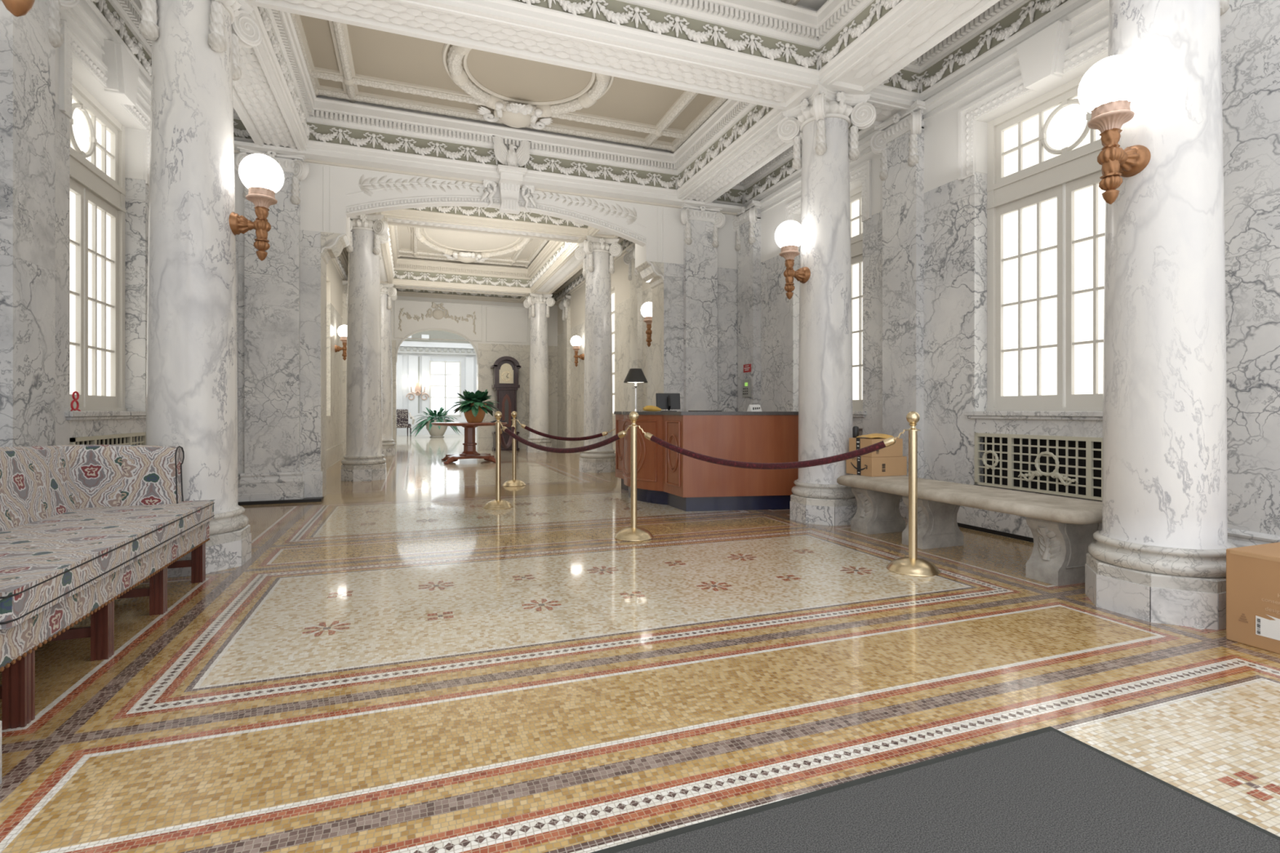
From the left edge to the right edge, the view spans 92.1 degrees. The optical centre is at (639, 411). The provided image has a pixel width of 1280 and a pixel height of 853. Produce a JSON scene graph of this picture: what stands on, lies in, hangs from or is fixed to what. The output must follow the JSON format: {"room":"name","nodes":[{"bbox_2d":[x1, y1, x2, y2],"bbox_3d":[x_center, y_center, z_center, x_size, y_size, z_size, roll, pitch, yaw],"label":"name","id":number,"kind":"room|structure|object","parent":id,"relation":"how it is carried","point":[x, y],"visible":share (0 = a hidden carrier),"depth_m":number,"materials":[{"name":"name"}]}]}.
{"room":"lobby","nodes":[
{"label":"lobby","id":0,"kind":"room"},
{"bbox_2d":[55,0,151,445],"bbox_3d":[-3.596,-0.960,2.704,0.400,4.000,9.560,0,0,-20],"label":"wall","id":1,"kind":"structure","parent":0,"point":[79,16],"depth_m":4.74,"materials":[{"name":"stone"}]},
{"bbox_2d":[0,0,79,447],"bbox_3d":[-3.749,-0.961,3.824,0.227,4.001,0.673,0,0,-20],"label":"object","id":2,"kind":"structure","parent":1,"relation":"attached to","point":[28,42],"depth_m":3.73,"materials":[{"name":"stone"}]},
{"bbox_2d":[58,18,150,420],"bbox_3d":[-4.350,-1.425,4.984,0.380,2.980,1.610,0,0,-20],"label":"window","id":3,"kind":"structure","parent":1,"relation":"in","point":[106,142],"depth_m":5.13,"materials":[{"name":"glass"}]},
{"bbox_2d":[70,391,80,411],"bbox_3d":[-4.209,-0.073,4.601,0.012,0.153,0.130,0,0,-20],"label":"ornament","id":4,"kind":"object","parent":3,"relation":"on","point":[74,392],"visible":0.98,"depth_m":4.59,"materials":[{"name":"ceramic"}]},
{"bbox_2d":[69,87,117,184],"bbox_3d":[-4.477,-2.248,4.937,0.050,0.515,1.190,0,0,-20],"label":"transom window","id":5,"kind":"structure","parent":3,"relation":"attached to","point":[93,135],"depth_m":5.11,"materials":[{"name":"white glass"}]},
{"bbox_2d":[69,431,146,445],"bbox_3d":[-4.318,0.415,4.996,0.128,0.450,1.300,0,0,-20],"label":"air vent","id":6,"kind":"object","parent":1,"relation":"in","point":[123,438],"visible":0.03,"depth_m":5.04,"materials":[{"name":"beige metal"}]},
{"bbox_2d":[81,0,253,142],"bbox_3d":[-4.140,-3.310,5.564,0.881,0.700,3.131,0,0,-20],"label":"crown molding","id":7,"kind":"structure","parent":1,"relation":"attached to","point":[121,19],"depth_m":5.23,"materials":[{"name":"white paint"}]},
{"bbox_2d":[326,258,343,468],"bbox_3d":[-5.950,-0.960,11.428,0.330,4.000,8.440,0,0,-20],"label":"wall","id":8,"kind":"structure","parent":0,"point":[335,446],"depth_m":12.42,"materials":[{"name":"stone"}]},
{"bbox_2d":[330,248,348,280],"bbox_3d":[-5.609,-3.310,11.553,0.781,0.700,8.671,0,0,-20],"label":"crown molding","id":9,"kind":"structure","parent":8,"relation":"attached to","point":[340,263],"depth_m":13.58,"materials":[{"name":"beige paint"}]},
{"bbox_2d":[334,324,346,360],"bbox_3d":[-6.143,-1.418,12.764,0.331,0.736,0.272,0,0,-20],"label":"sconce","id":10,"kind":"object","parent":8,"relation":"attached to","point":[342,330],"visible":0.87,"depth_m":12.70,"materials":[{"name":"white glass"}]},
{"bbox_2d":[342,280,347,455],"bbox_3d":[-6.748,-0.961,14.249,0.222,4.001,0.617,0,0,-20],"label":"pilaster","id":11,"kind":"object","parent":8,"relation":"attached to","point":[344,282],"visible":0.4,"depth_m":14.04,"materials":[{"name":"stone"}]},
{"bbox_2d":[397,352,475,413],"bbox_3d":[-6.991,-1.260,21.882,13.600,4.600,11.700,0,0,-20],"label":"wall","id":12,"kind":"structure","parent":0,"point":[437,357],"depth_m":26.87,"materials":[{"name":"white paint"}]},
{"bbox_2d":[406,379,429,399],"bbox_3d":[-9.584,-0.921,26.608,0.956,0.877,0.382,0,0,-20],"label":"lamp","id":13,"kind":"object","parent":12,"relation":"attached to","point":[418,388],"visible":1,"depth_m":26.64,"materials":[{"name":"glass"}]},
{"bbox_2d":[396,330,476,435],"bbox_3d":[-8.780,-1.260,26.738,13.000,4.600,0.750,0,0,-20],"label":"trim","id":14,"kind":"structure","parent":12,"relation":"attached to","point":[408,345],"depth_m":26.71,"materials":[{"name":"white paint"}]},
{"bbox_2d":[429,360,461,415],"bbox_3d":[-8.562,-1.010,27.133,1.320,2.400,0.100,0,0,-20],"label":"window","id":15,"kind":"structure","parent":12,"relation":"in","point":[445,377],"depth_m":27.12,"materials":[{"name":"glass"}]},
{"bbox_2d":[394,225,549,267],"bbox_3d":[-3.404,-3.630,12.616,3.270,0.168,4.910,0,0,-20],"label":"ceiling","id":16,"kind":"structure","parent":0,"point":[411,242],"depth_m":13.61,"materials":[{"name":"beige paint"}]},
{"bbox_2d":[443,251,488,262],"bbox_3d":[-4.017,-3.580,14.281,1.058,0.242,0.684,0,0,-20],"label":"cartouche","id":17,"kind":"object","parent":16,"relation":"attached to","point":[465,257],"visible":0.96,"depth_m":14.18,"materials":[{"name":"beige paint"}]},
{"bbox_2d":[386,225,578,293],"bbox_3d":[-3.402,-3.310,12.619,3.461,0.700,5.101,0,0,-20],"label":"crown molding","id":18,"kind":"structure","parent":16,"relation":"attached to","point":[403,270],"depth_m":14.67,"materials":[{"name":"beige paint"}]},
{"bbox_2d":[391,295,557,452],"bbox_3d":[-4.859,-0.960,16.524,5.900,4.000,0.430,0,0,-20],"label":"wall","id":19,"kind":"structure","parent":0,"point":[509,325],"depth_m":16.62,"materials":[{"name":"stone"}]},
{"bbox_2d":[394,299,527,364],"bbox_3d":[-4.693,-2.066,16.377,3.417,1.614,0.098,0,0,-20],"label":"trim","id":20,"kind":"structure","parent":19,"relation":"attached to","point":[437,313],"depth_m":16.16,"materials":[{"name":"white paint"}]},
{"bbox_2d":[395,288,525,302],"bbox_3d":[-4.597,-3.310,15.864,3.461,0.700,1.090,0,0,-20],"label":"crown molding","id":21,"kind":"structure","parent":19,"relation":"attached to","point":[401,292],"depth_m":16.33,"materials":[{"name":"beige paint"}]},
{"bbox_2d":[234,153,737,496],"bbox_3d":[-1.776,-0.960,8.223,7.530,4.000,0.460,0,0,-20],"label":"wall","id":22,"kind":"structure","parent":0,"point":[668,293],"depth_m":7.71,"materials":[{"name":"stone"}]},
{"bbox_2d":[232,13,306,151],"bbox_3d":[-3.602,-2.968,5.760,0.500,0.040,2.900,0,0,-20],"label":"beam","id":23,"kind":"structure","parent":22,"relation":"attached to","point":[259,101],"depth_m":5.97,"materials":[{"name":"white paint"}]},
{"bbox_2d":[234,146,309,502],"bbox_3d":[-4.173,-0.961,7.001,0.757,4.001,0.217,0,0,-20],"label":"pilaster","id":24,"kind":"object","parent":22,"relation":"attached to","point":[272,285],"visible":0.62,"depth_m":7.01,"materials":[{"name":"stone"}]},
{"bbox_2d":[237,471,324,505],"bbox_3d":[-1.665,0.873,7.923,6.930,0.335,0.200,0,0,-20],"label":"baseboard","id":25,"kind":"structure","parent":22,"relation":"attached to","point":[313,481],"depth_m":7.17,"materials":[{"name":"stone"}]},
{"bbox_2d":[380,206,595,235],"bbox_3d":[-2.070,-3.310,8.999,3.461,0.700,1.880,0,0,-20],"label":"crown molding","id":26,"kind":"structure","parent":22,"relation":"attached to","point":[488,216],"depth_m":9.87,"materials":[{"name":"beige paint"}]},
{"bbox_2d":[233,140,742,279],"bbox_3d":[-1.663,-2.414,7.917,6.930,1.115,0.213,0,0,-20],"label":"trim","id":27,"kind":"structure","parent":22,"relation":"attached to","point":[313,157],"depth_m":7.74,"materials":[{"name":"white paint"}]},
{"bbox_2d":[480,164,536,214],"bbox_3d":[-1.647,-2.803,7.844,0.715,0.485,0.380,0,0,-20],"label":"keystone","id":28,"kind":"object","parent":22,"relation":"attached to","point":[511,178],"visible":0.94,"depth_m":7.86,"materials":[{"name":"white paint"}]},
{"bbox_2d":[492,135,530,167],"bbox_3d":[-1.607,-3.265,7.736,0.494,0.481,0.113,0,0,-20],"label":"ornament","id":29,"kind":"object","parent":28,"relation":"on","point":[520,157],"visible":0.98,"depth_m":7.70,"materials":[{"name":"paint"}]},
{"bbox_2d":[588,228,618,238],"bbox_3d":[-0.377,-2.968,9.793,0.500,0.040,1.520,0,0,-20],"label":"trim","id":30,"kind":"structure","parent":22,"relation":"attached to","point":[596,233],"depth_m":10.39,"materials":[{"name":"beige paint"}]},
{"bbox_2d":[680,204,725,411],"bbox_3d":[0.895,-0.961,8.867,0.717,4.001,0.217,0,0,-20],"label":"pilaster","id":31,"kind":"object","parent":22,"relation":"attached to","point":[701,224],"visible":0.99,"depth_m":8.86,"materials":[{"name":"stone"}]},
{"bbox_2d":[678,115,802,204],"bbox_3d":[1.193,-2.968,7.526,0.500,0.040,2.900,0,0,-20],"label":"trim","id":32,"kind":"structure","parent":22,"relation":"attached to","point":[766,145],"depth_m":7.45,"materials":[{"name":"white paint"}]},
{"bbox_2d":[290,13,728,153],"bbox_3d":[-1.170,-3.630,6.549,4.650,0.180,2.740,0,0,-20],"label":"ceiling","id":33,"kind":"structure","parent":0,"point":[353,64],"depth_m":6.93,"materials":[{"name":"paint"}]},
{"bbox_2d":[476,101,552,129],"bbox_3d":[-1.491,-3.580,7.451,0.920,0.210,0.595,0,0,-20],"label":"cartouche","id":34,"kind":"object","parent":33,"relation":"attached to","point":[517,116],"visible":0.98,"depth_m":7.39,"materials":[{"name":"beige paint"}]},
{"bbox_2d":[249,4,786,199],"bbox_3d":[-1.169,-3.310,6.552,4.841,0.700,2.931,0,0,-20],"label":"crown molding","id":35,"kind":"structure","parent":33,"relation":"attached to","point":[323,123],"depth_m":7.45,"materials":[{"name":"white paint"}]},
{"bbox_2d":[556,257,652,454],"bbox_3d":[-0.723,-0.960,13.352,0.330,4.000,8.440,0,0,-20],"label":"wall","id":36,"kind":"structure","parent":0,"point":[620,283],"depth_m":12.30,"materials":[{"name":"stone"}]},
{"bbox_2d":[559,295,570,448],"bbox_3d":[-1.943,-0.961,16.011,0.222,4.001,0.617,0,0,-20],"label":"pilaster","id":37,"kind":"object","parent":36,"relation":"attached to","point":[565,305],"visible":0.99,"depth_m":15.86,"materials":[{"name":"stone"}]},
{"bbox_2d":[570,335,584,366],"bbox_3d":[-1.477,-1.418,14.588,0.331,0.736,0.272,0,0,-20],"label":"sconce","id":38,"kind":"object","parent":36,"relation":"attached to","point":[575,341],"visible":0.99,"depth_m":14.52,"materials":[{"name":"white glass"}]},
{"bbox_2d":[551,236,635,305],"bbox_3d":[-1.139,-3.310,13.205,0.751,0.700,8.671,0,0,-20],"label":"crown molding","id":39,"kind":"structure","parent":36,"relation":"attached to","point":[577,281],"depth_m":15.25,"materials":[{"name":"beige paint"}]},
{"bbox_2d":[611,289,614,415],"bbox_3d":[-0.658,-1.210,13.132,0.060,2.600,1.500,0,0,-20],"label":"window","id":40,"kind":"structure","parent":36,"relation":"in","point":[613,291],"depth_m":12.86,"materials":[{"name":"paint"}]},
{"bbox_2d":[623,245,642,411],"bbox_3d":[-0.112,-0.961,11.038,0.222,4.001,0.617,0,0,-20],"label":"pilaster","id":41,"kind":"object","parent":36,"relation":"attached to","point":[635,278],"visible":0.63,"depth_m":10.96,"materials":[{"name":"stone"}]},
{"bbox_2d":[640,302,652,346],"bbox_3d":[0.175,-1.418,10.102,0.331,0.736,0.272,0,0,-20],"label":"sconce","id":42,"kind":"object","parent":36,"relation":"attached to","point":[646,308],"visible":0.74,"depth_m":10.03,"materials":[{"name":"white glass"}]},
{"bbox_2d":[0,434,1279,852],"bbox_3d":[-3.519,1.040,12.451,15.000,0.001,32.200,0,0,-20],"label":"floor","id":43,"kind":"structure","parent":0,"point":[399,663],"depth_m":2.39,"materials":[{"name":"brown tile"}]},
{"bbox_2d":[0,720,1,784],"bbox_3d":[-2.034,-0.961,1.500,0.703,4.001,0.703,0,0,-20],"label":"column","id":44,"kind":"structure","parent":43,"relation":"on","point":[0,721],"depth_m":1.72,"materials":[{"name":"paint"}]},
{"bbox_2d":[1,0,35,17],"bbox_3d":[-1.685,-1.418,1.628,0.331,0.736,0.272,0,0,-20],"label":"sconce","id":45,"kind":"object","parent":44,"relation":"attached to","point":[17,8],"visible":1,"depth_m":1.63,"materials":[{"name":"brown metal"}]},
{"bbox_2d":[0,444,215,730],"bbox_3d":[-2.685,0.603,2.741,0.836,0.875,2.157,0,0,-20],"label":"sofa","id":46,"kind":"object","parent":43,"relation":"on","point":[82,526],"visible":1,"depth_m":2.95,"materials":[{"name":"multicoloured"}]},
{"bbox_2d":[137,0,262,577],"bbox_3d":[-3.015,-0.961,4.165,0.703,4.001,0.703,0,0,-20],"label":"column","id":47,"kind":"structure","parent":43,"relation":"on","point":[192,368],"depth_m":3.98,"materials":[{"name":"stone"}]},
{"bbox_2d":[228,153,284,260],"bbox_3d":[-2.666,-1.418,4.293,0.331,0.736,0.272,0,0,-20],"label":"sconce","id":48,"kind":"object","parent":47,"relation":"attached to","point":[262,175],"visible":1,"depth_m":4.24,"materials":[{"name":"white glass"}]},
{"bbox_2d":[340,213,389,481],"bbox_3d":[-4.226,-0.961,9.452,0.703,4.001,0.703,0,0,-20],"label":"column","id":49,"kind":"structure","parent":43,"relation":"on","point":[364,460],"depth_m":9.25,"materials":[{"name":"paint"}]},
{"bbox_2d":[379,243,391,284],"bbox_3d":[-5.154,-2.968,11.972,0.500,0.040,4.870,0,0,-20],"label":"beam","id":50,"kind":"structure","parent":49,"relation":"on","point":[384,270],"depth_m":12.74,"materials":[{"name":"beige paint"}]},
{"bbox_2d":[382,215,586,243],"bbox_3d":[-2.476,-2.968,10.096,3.230,0.040,0.500,0,0,-20],"label":"trim","id":51,"kind":"structure","parent":49,"relation":"on","point":[391,220],"depth_m":10.07,"materials":[{"name":"beige paint"}]},
{"bbox_2d":[380,283,396,456],"bbox_3d":[-6.082,-0.961,14.491,0.703,4.001,0.703,0,0,-20],"label":"column","id":52,"kind":"structure","parent":43,"relation":"on","point":[388,293],"depth_m":14.34,"materials":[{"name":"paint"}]},
{"bbox_2d":[392,284,529,296],"bbox_3d":[-4.332,-2.968,15.136,3.230,0.040,0.500,0,0,-20],"label":"trim","id":53,"kind":"structure","parent":52,"relation":"on","point":[396,286],"depth_m":15.13,"materials":[{"name":"beige paint"}]},
{"bbox_2d":[396,408,414,436],"bbox_3d":[-9.780,0.480,25.359,0.860,1.120,0.768,0,0,-32],"label":"armchair","id":54,"kind":"object","parent":43,"relation":"on","point":[402,414],"visible":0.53,"depth_m":25.55,"materials":[{"name":"fabric"}]},
{"bbox_2d":[409,407,462,437],"bbox_3d":[-8.095,0.445,24.575,2.116,1.232,2.052,0,0,-20],"label":"potted plant","id":55,"kind":"object","parent":43,"relation":"on","point":[434,431],"visible":0.96,"depth_m":24.25,"materials":[{"name":"green plant"}]},
{"bbox_2d":[431,422,506,464],"bbox_3d":[-3.511,0.638,12.720,1.510,0.812,1.510,0,0,-20],"label":"pedestal table","id":56,"kind":"object","parent":43,"relation":"on","point":[469,451],"visible":0.89,"depth_m":12.55,"materials":[{"name":"red wood"}]},
{"bbox_2d":[448,389,499,422],"bbox_3d":[-3.403,-0.118,12.791,1.036,0.699,1.117,0,0,34],"label":"potted plant","id":57,"kind":"object","parent":56,"relation":"on","point":[474,409],"visible":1,"depth_m":12.58,"materials":[{"name":"green plant"}]},
{"bbox_2d":[482,411,513,509],"bbox_3d":[-1.535,0.520,6.681,0.326,1.040,0.326,0,0,-20],"label":"stanchion","id":58,"kind":"object","parent":43,"relation":"on","point":[497,504],"visible":1,"depth_m":6.66,"materials":[{"name":"gold metal"}]},
{"bbox_2d":[490,355,520,450],"bbox_3d":[-3.592,-0.205,16.500,0.740,2.490,0.510,0,0,-20],"label":"clock","id":59,"kind":"object","parent":43,"relation":"on","point":[505,384],"visible":0.88,"depth_m":16.34,"materials":[{"name":"brown wood"}]},
{"bbox_2d":[490,355,520,388],"bbox_3d":[-3.591,-1.035,16.495,0.740,0.830,0.500,0,0,-20],"label":"hood","id":60,"kind":"object","parent":59,"relation":"attached to","point":[505,369],"depth_m":16.35,"materials":[{"name":"brown wood"}]},
{"bbox_2d":[502,411,525,486],"bbox_3d":[-1.767,0.520,8.663,0.326,1.040,0.326,0,0,-20],"label":"stanchion","id":61,"kind":"object","parent":43,"relation":"on","point":[513,482],"visible":1,"depth_m":8.64,"materials":[{"name":"gold metal"}]},
{"bbox_2d":[500,419,515,448],"bbox_3d":[-1.651,0.291,7.672,0.055,0.345,1.904,0,0,-7],"label":"rope","id":62,"kind":"object","parent":61,"relation":"hanging from","point":[513,428],"visible":0.73,"depth_m":7.56,"materials":[{"name":"red fabric"}]},
{"bbox_2d":[516,419,615,440],"bbox_3d":[-1.028,0.263,8.489,1.427,0.290,0.055,0,0,13],"label":"rope","id":63,"kind":"object","parent":61,"relation":"hanging from","point":[604,433],"visible":1,"depth_m":8.47,"materials":[{"name":"red fabric"}]},
{"bbox_2d":[523,293,555,453],"bbox_3d":[-2.581,-0.961,15.780,0.703,4.001,0.703,0,0,-20],"label":"column","id":64,"kind":"structure","parent":43,"relation":"on","point":[538,304],"depth_m":15.57,"materials":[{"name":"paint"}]},
{"bbox_2d":[574,235,622,472],"bbox_3d":[-0.726,-0.961,10.741,0.703,4.001,0.703,0,0,-20],"label":"column","id":65,"kind":"structure","parent":43,"relation":"on","point":[597,254],"depth_m":10.53,"materials":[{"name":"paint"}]},
{"bbox_2d":[531,245,583,294],"bbox_3d":[-1.654,-2.968,13.260,0.500,0.040,4.870,0,0,-20],"label":"trim","id":66,"kind":"structure","parent":65,"relation":"on","point":[571,265],"depth_m":13.47,"materials":[{"name":"beige paint"}]},
{"bbox_2d":[613,411,653,541],"bbox_3d":[-0.050,0.520,5.086,0.326,1.040,0.326,0,0,-20],"label":"stanchion","id":67,"kind":"object","parent":43,"relation":"on","point":[633,533],"visible":1,"depth_m":5.06,"materials":[{"name":"gold metal"}]},
{"bbox_2d":[500,422,630,453],"bbox_3d":[-0.793,0.258,5.883,0.055,0.280,2.088,0,0,-43],"label":"rope","id":68,"kind":"object","parent":67,"relation":"hanging from","point":[621,434],"visible":0.98,"depth_m":5.73,"materials":[{"name":"red fabric"}]},
{"bbox_2d":[613,411,798,511],"bbox_3d":[0.665,0.522,7.401,1.647,1.036,2.480,0,0,-20],"label":"reception desk","id":69,"kind":"object","parent":43,"relation":"on","point":[664,476],"visible":0.82,"depth_m":6.46,"materials":[{"name":"red wood"}]},
{"bbox_2d":[623,368,647,411],"bbox_3d":[-0.056,-0.274,8.025,0.316,0.555,0.316,0,0,-20],"label":"desk lamp","id":70,"kind":"object","parent":69,"relation":"on","point":[635,375],"visible":0.98,"depth_m":7.94,"materials":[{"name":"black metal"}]},
{"bbox_2d":[655,393,680,411],"bbox_3d":[0.352,-0.109,7.563,0.300,0.226,0.190,0,0,-6],"label":"computer monitor","id":71,"kind":"object","parent":69,"relation":"on","point":[664,401],"visible":0.81,"depth_m":7.60,"materials":[{"name":"black plastic"}]},
{"bbox_2d":[613,411,798,415],"bbox_3d":[0.665,0.022,7.401,1.647,0.036,2.480,0,0,-20],"label":"countertop","id":72,"kind":"structure","parent":69,"relation":"on","point":[681,413],"depth_m":6.43,"materials":[{"name":"brown wood"}]},
{"bbox_2d":[777,82,875,525],"bbox_3d":[1.780,-0.961,5.931,0.703,4.001,0.703,0,0,-20],"label":"column","id":73,"kind":"structure","parent":43,"relation":"on","point":[824,118],"depth_m":5.72,"materials":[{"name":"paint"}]},
{"bbox_2d":[244,0,817,110],"bbox_3d":[-0.617,-2.968,5.048,4.610,0.040,0.500,0,0,-20],"label":"ceiling beam","id":74,"kind":"structure","parent":73,"relation":"on","point":[426,20],"depth_m":5.01,"materials":[{"name":"white paint"}]},
{"bbox_2d":[774,220,810,299],"bbox_3d":[1.432,-1.418,5.802,0.331,0.736,0.272,0,0,-20],"label":"sconce","id":75,"kind":"object","parent":73,"relation":"attached to","point":[789,234],"visible":1,"depth_m":5.74,"materials":[{"name":"white glass"}]},
{"bbox_2d":[792,86,858,107],"bbox_3d":[-0.127,-2.975,3.715,5.610,0.030,3.340,0,0,-20],"label":"trim","id":76,"kind":"structure","parent":73,"relation":"on","point":[810,95],"depth_m":5.75,"materials":[{"name":"white paint"}]},
{"bbox_2d":[886,411,940,577],"bbox_3d":[1.786,0.520,4.035,0.326,1.040,0.326,0,0,-20],"label":"stanchion","id":77,"kind":"object","parent":43,"relation":"on","point":[912,565],"visible":1,"depth_m":4.01,"materials":[{"name":"gold metal"}]},
{"bbox_2d":[638,425,905,469],"bbox_3d":[0.868,0.274,4.561,2.024,0.310,0.052,0,0,30],"label":"rope","id":78,"kind":"object","parent":77,"relation":"hanging from","point":[889,442],"visible":1,"depth_m":4.46,"materials":[{"name":"red fabric"}]},
{"bbox_2d":[591,726,1279,852],"bbox_3d":[0.757,1.035,0.395,2.300,0.010,2.600,0,0,-22],"label":"entrance mat","id":79,"kind":"object","parent":43,"relation":"on","point":[1046,789],"visible":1,"depth_m":1.58,"materials":[{"name":"rubber"}]},
{"bbox_2d":[836,475,1102,586],"bbox_3d":[2.356,0.805,4.571,0.600,0.470,2.150,0,0,-20],"label":"stone bench","id":80,"kind":"object","parent":43,"relation":"on","point":[1063,529],"visible":0.88,"depth_m":4.19,"materials":[{"name":"beige stone"}]},
{"bbox_2d":[846,456,906,476],"bbox_3d":[2.129,0.486,5.573,0.394,0.168,0.341,0,0,-20],"label":"cardboard box","id":81,"kind":"object","parent":80,"relation":"on","point":[860,465],"visible":0.91,"depth_m":5.43,"materials":[{"name":"brown cardboard"}]},
{"bbox_2d":[850,462,866,470],"bbox_3d":[1.952,0.495,5.503,0.013,0.064,0.215,0,0,-20],"label":"print","id":82,"kind":"object","parent":81,"relation":"attached to","point":[854,465],"depth_m":5.50,"materials":[{"name":"black"}]},
{"bbox_2d":[848,437,902,457],"bbox_3d":[2.118,0.321,5.548,0.342,0.159,0.301,0,0,-20],"label":"cardboard box","id":83,"kind":"object","parent":81,"relation":"on","point":[895,450],"visible":0.56,"depth_m":5.44,"materials":[{"name":"brown cardboard"}]},
{"bbox_2d":[855,433,894,439],"bbox_3d":[2.105,0.221,5.528,0.270,0.042,0.220,0,0,-20],"label":"envelope","id":84,"kind":"object","parent":83,"relation":"on","point":[873,436],"visible":0.95,"depth_m":5.47,"materials":[{"name":"yellow paper"}]},
{"bbox_2d":[1084,0,1237,630],"bbox_3d":[2.762,-0.961,3.265,0.703,4.001,0.703,0,0,-20],"label":"column","id":85,"kind":"structure","parent":43,"relation":"on","point":[1158,553],"depth_m":3.07,"materials":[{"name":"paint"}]},
{"bbox_2d":[821,0,999,94],"bbox_3d":[2.271,-2.968,4.598,0.500,0.040,2.340,0,0,-20],"label":"ceiling beam","id":86,"kind":"structure","parent":85,"relation":"on","point":[933,21],"depth_m":4.96,"materials":[{"name":"white paint"}]},
{"bbox_2d":[1077,54,1151,204],"bbox_3d":[2.413,-1.418,3.137,0.331,0.736,0.272,0,0,-20],"label":"sconce","id":87,"kind":"object","parent":85,"relation":"attached to","point":[1108,89],"visible":1,"depth_m":3.09,"materials":[{"name":"white glass"}]},
{"bbox_2d":[1226,542,1279,653],"bbox_3d":[3.036,0.832,2.618,0.562,0.415,0.616,0,0,-20],"label":"cardboard box","id":88,"kind":"object","parent":43,"relation":"on","point":[1253,571],"visible":1,"depth_m":2.73,"materials":[{"name":"brown cardboard"}]},
{"bbox_2d":[1238,613,1248,622],"bbox_3d":[2.689,0.921,2.750,0.001,0.037,0.033,0,0,-20],"label":"print","id":89,"kind":"object","parent":88,"relation":"attached to","point":[1242,617],"depth_m":2.75},
{"bbox_2d":[781,0,827,9],"bbox_3d":[-0.127,-3.615,3.715,4.650,0.110,2.380,0,0,-20],"label":"ceiling","id":90,"kind":"structure","parent":0,"point":[814,4],"depth_m":5.52,"materials":[{"name":"white paint"}]},
{"bbox_2d":[427,0,925,84],"bbox_3d":[-0.125,-3.310,3.718,4.841,0.700,2.571,0,0,-20],"label":"crown molding","id":91,"kind":"structure","parent":90,"relation":"attached to","point":[774,37],"depth_m":5.16,"materials":[{"name":"white paint"}]},
{"bbox_2d":[759,0,1109,502],"bbox_3d":[3.189,-0.960,5.202,0.400,4.000,9.560,0,0,-20],"label":"wall","id":92,"kind":"structure","parent":0,"point":[955,317],"depth_m":5.76,"materials":[{"name":"stone"}]},
{"bbox_2d":[732,200,760,411],"bbox_3d":[1.540,-0.961,8.939,0.252,4.001,0.667,0,0,-20],"label":"pilaster","id":93,"kind":"object","parent":92,"relation":"attached to","point":[747,223],"visible":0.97,"depth_m":8.80,"materials":[{"name":"stone"}]},
{"bbox_2d":[742,378,751,397],"bbox_3d":[1.530,-0.330,8.865,0.042,0.260,0.200,0,0,-20],"label":"panel","id":94,"kind":"object","parent":93,"relation":"attached to","point":[746,384],"visible":1,"depth_m":8.84,"materials":[{"name":"black plastic"}]},
{"bbox_2d":[711,123,875,207],"bbox_3d":[1.743,-3.310,7.731,0.901,0.700,3.131,0,0,-20],"label":"crown molding","id":95,"kind":"structure","parent":92,"relation":"attached to","point":[779,172],"depth_m":8.56,"materials":[{"name":"white paint"}]},
{"bbox_2d":[784,160,871,417],"bbox_3d":[2.284,-1.425,7.427,0.380,2.980,1.610,0,0,-20],"label":"window","id":96,"kind":"structure","parent":92,"relation":"in","point":[860,190],"depth_m":7.13,"materials":[{"name":"glass"}]},
{"bbox_2d":[849,192,862,239],"bbox_3d":[2.411,-2.248,7.473,0.050,0.515,1.190,0,0,-20],"label":"window","id":97,"kind":"structure","parent":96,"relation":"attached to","point":[856,225],"depth_m":7.19,"materials":[{"name":"white glass"}]},
{"bbox_2d":[850,97,911,127],"bbox_3d":[2.329,-2.968,6.133,0.670,0.040,0.500,0,0,-20],"label":"trim","id":98,"kind":"structure","parent":92,"relation":"attached to","point":[886,110],"depth_m":6.07,"materials":[{"name":"white paint"}]},
{"bbox_2d":[870,99,925,519],"bbox_3d":[2.582,-0.961,6.147,0.227,4.001,0.673,0,0,-20],"label":"pilaster","id":99,"kind":"object","parent":92,"relation":"attached to","point":[899,140],"visible":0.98,"depth_m":6.10,"materials":[{"name":"stone"}]},
{"bbox_2d":[866,0,1091,105],"bbox_3d":[2.821,-3.310,4.803,0.901,0.700,2.571,0,0,-20],"label":"crown molding","id":100,"kind":"structure","parent":92,"relation":"attached to","point":[1006,24],"depth_m":5.41,"materials":[{"name":"white paint"}]},
{"bbox_2d":[956,506,1033,542],"bbox_3d":[3.116,0.922,4.931,0.044,0.235,9.100,0,0,-20],"label":"baseboard","id":101,"kind":"structure","parent":92,"relation":"attached to","point":[1011,526],"depth_m":5.20,"materials":[{"name":"stone"}]},
{"bbox_2d":[958,18,1108,420],"bbox_3d":[3.242,-1.425,4.827,0.380,2.980,1.630,0,0,-20],"label":"window","id":102,"kind":"structure","parent":92,"relation":"in","point":[1037,151],"depth_m":5.02,"materials":[{"name":"paint"}]},
{"bbox_2d":[995,86,1101,183],"bbox_3d":[3.368,-2.248,4.874,0.050,0.515,1.210,0,0,-20],"label":"window","id":103,"kind":"structure","parent":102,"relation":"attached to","point":[1055,128],"depth_m":5.04,"materials":[{"name":"white"}]},
{"bbox_2d":[974,432,1102,500],"bbox_3d":[3.210,0.415,4.816,0.128,0.450,1.310,0,0,-20],"label":"air vent","id":104,"kind":"object","parent":92,"relation":"in","point":[1060,465],"visible":0.79,"depth_m":4.87,"materials":[{"name":"beige metal"}]},
{"bbox_2d":[1219,0,1279,547],"bbox_3d":[3.549,-0.961,3.519,0.227,4.001,0.673,0,0,-20],"label":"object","id":105,"kind":"structure","parent":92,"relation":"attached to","point":[1250,29],"depth_m":3.56,"materials":[{"name":"stone"}]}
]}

